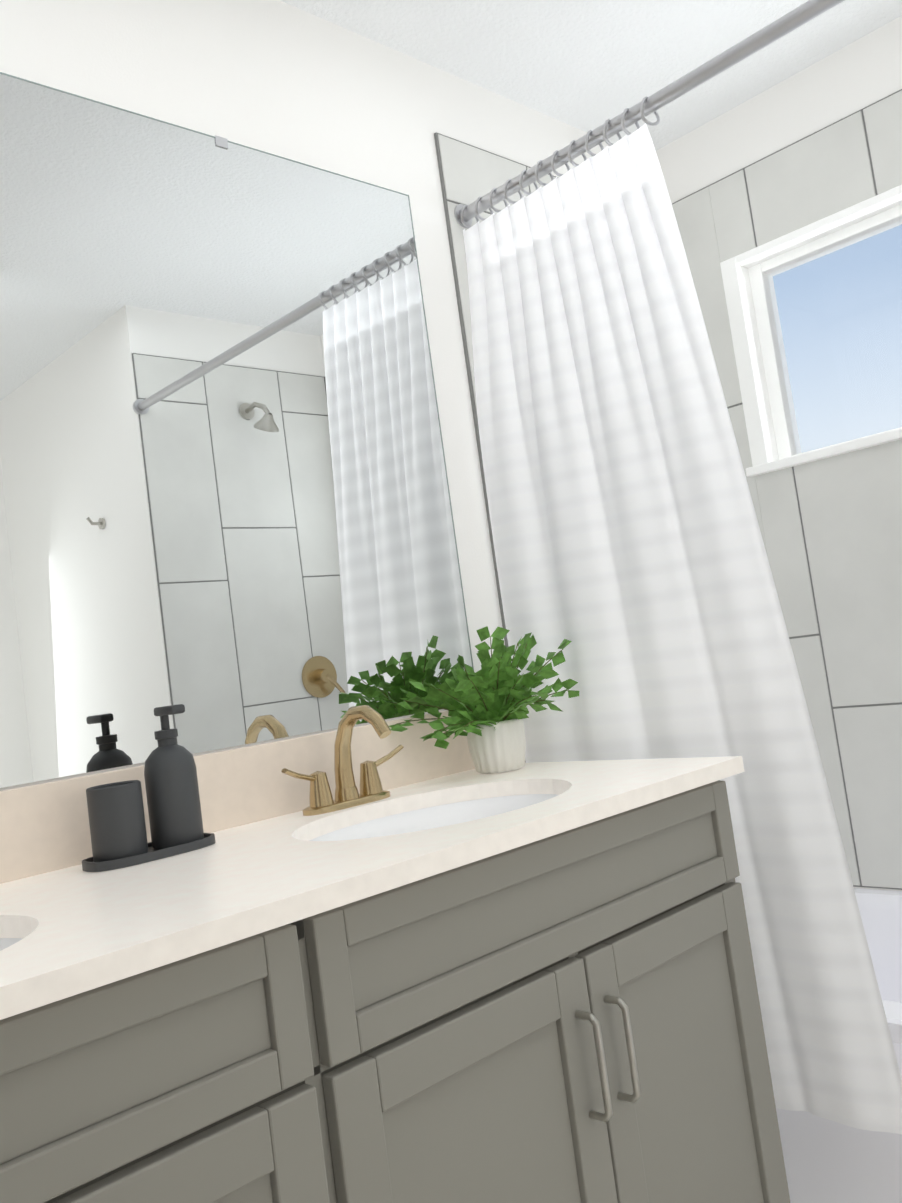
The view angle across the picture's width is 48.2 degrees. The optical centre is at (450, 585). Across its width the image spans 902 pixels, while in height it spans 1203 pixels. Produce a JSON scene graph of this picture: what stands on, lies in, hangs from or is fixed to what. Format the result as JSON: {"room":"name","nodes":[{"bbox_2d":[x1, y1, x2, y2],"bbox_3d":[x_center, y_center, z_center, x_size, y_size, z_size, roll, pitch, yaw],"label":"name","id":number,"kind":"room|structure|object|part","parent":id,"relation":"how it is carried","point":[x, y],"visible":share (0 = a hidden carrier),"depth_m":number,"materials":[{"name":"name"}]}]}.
{"room":"bathroom","nodes":[
{"label":"bathroom","id":0,"kind":"room"},
{"bbox_2d":[0,0,608,790],"bbox_3d":[-0.335,0.071,1.772,2.750,2.390,0.120,-3,-6,-44],"label":"wall","id":1,"kind":"structure","parent":0,"point":[284,80],"depth_m":1.98,"materials":[{"name":"white paint"}]},
{"bbox_2d":[0,72,473,787],"bbox_3d":[-0.623,-0.252,1.471,1.687,1.060,0.008,-3,-6,-44],"label":"mirror","id":2,"kind":"object","parent":1,"relation":"attached to","point":[226,516],"visible":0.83,"depth_m":1.67,"materials":[{"name":"white mirror"}]},
{"bbox_2d":[434,132,555,762],"bbox_3d":[0.379,-0.108,2.400,0.814,1.804,0.010,-3,-6,-44],"label":"wall tile","id":3,"kind":"structure","parent":1,"relation":"attached to","point":[469,174],"depth_m":2.19,"materials":[{"name":"grey tile"}]},
{"bbox_2d":[454,0,901,1133],"bbox_3d":[0.641,-0.048,1.576,0.105,1.809,1.527,-3,-6,-44],"label":"shower curtain","id":4,"kind":"object","parent":1,"relation":"attached to","point":[632,562],"visible":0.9,"depth_m":1.84,"materials":[{"name":"white fabric"}]},
{"bbox_3d":[0.542,-0.911,1.660,0.054,0.064,1.527,-3,-6,-44],"label":"rod","id":5,"kind":"part","parent":4,"relation":"part of","materials":[{"name":"silver metal"}]},
{"bbox_2d":[280,0,901,150],"bbox_3d":[0.532,-1.374,0.915,2.930,0.100,2.960,-3,-6,-44],"label":"ceiling","id":6,"kind":"structure","parent":0,"point":[585,65],"depth_m":2.24,"materials":[{"name":"white paint"}]},
{"bbox_2d":[656,15,901,890],"bbox_3d":[1.239,-0.106,2.243,0.180,2.390,1.650,-3,-6,-44],"label":"wall","id":7,"kind":"structure","parent":0,"point":[854,77],"depth_m":2.47,"materials":[{"name":"white paint"}]},
{"bbox_2d":[672,89,901,889],"bbox_3d":[1.194,-0.239,2.144,0.010,1.804,1.526,-3,-6,-44],"label":"wall tile","id":8,"kind":"structure","parent":7,"relation":"attached to","point":[830,530],"depth_m":2.42,"materials":[{"name":"grey tile"}]},
{"bbox_2d":[720,185,901,476],"bbox_3d":[1.192,-0.650,2.177,0.132,0.563,1.264,-3,-6,-44],"label":"window","id":9,"kind":"structure","parent":7,"relation":"in","point":[765,388],"depth_m":2.56,"materials":[{"name":"white plastic"}]},
{"bbox_3d":[0.867,1.086,0.724,2.930,0.100,2.960,-3,-6,-44],"label":"floor","id":10,"kind":"structure","parent":0,"visible":0},
{"bbox_2d":[0,761,790,1202],"bbox_3d":[-0.280,0.796,1.180,1.696,0.850,0.582,-3,-6,-44],"label":"bathroom vanity","id":11,"kind":"object","parent":10,"relation":"on","point":[376,959],"depth_m":1.15,"materials":[{"name":"grey"}]},
{"bbox_2d":[0,756,742,1000],"bbox_3d":[-0.339,0.365,1.223,1.708,0.025,0.567,-3,-6,-44],"label":"countertop","id":12,"kind":"structure","parent":11,"relation":"on","point":[61,922],"depth_m":1.24,"materials":[{"name":"beige stone"}]},
{"bbox_2d":[82,704,215,871],"bbox_3d":[-0.430,0.276,1.408,0.184,0.202,0.094,-3,-6,-44],"label":"bathroom accessory set","id":13,"kind":"object","parent":12,"relation":"on","point":[117,824],"visible":1,"depth_m":1.40,"materials":[{"name":"grey"}]},
{"bbox_2d":[389,626,578,773],"bbox_3d":[0.087,0.205,1.839,0.328,0.270,0.265,-3,-6,-44],"label":"potted plant","id":14,"kind":"object","parent":12,"relation":"on","point":[488,712],"visible":1,"depth_m":1.83,"materials":[{"name":"green plant"}]},
{"bbox_2d":[776,888,901,1202],"bbox_3d":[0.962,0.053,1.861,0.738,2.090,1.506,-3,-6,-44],"label":"bathtub","id":15,"kind":"object","parent":10,"relation":"on","point":[827,1161],"visible":0.08,"depth_m":1.76,"materials":[{"name":"white ceramic"}]}
]}

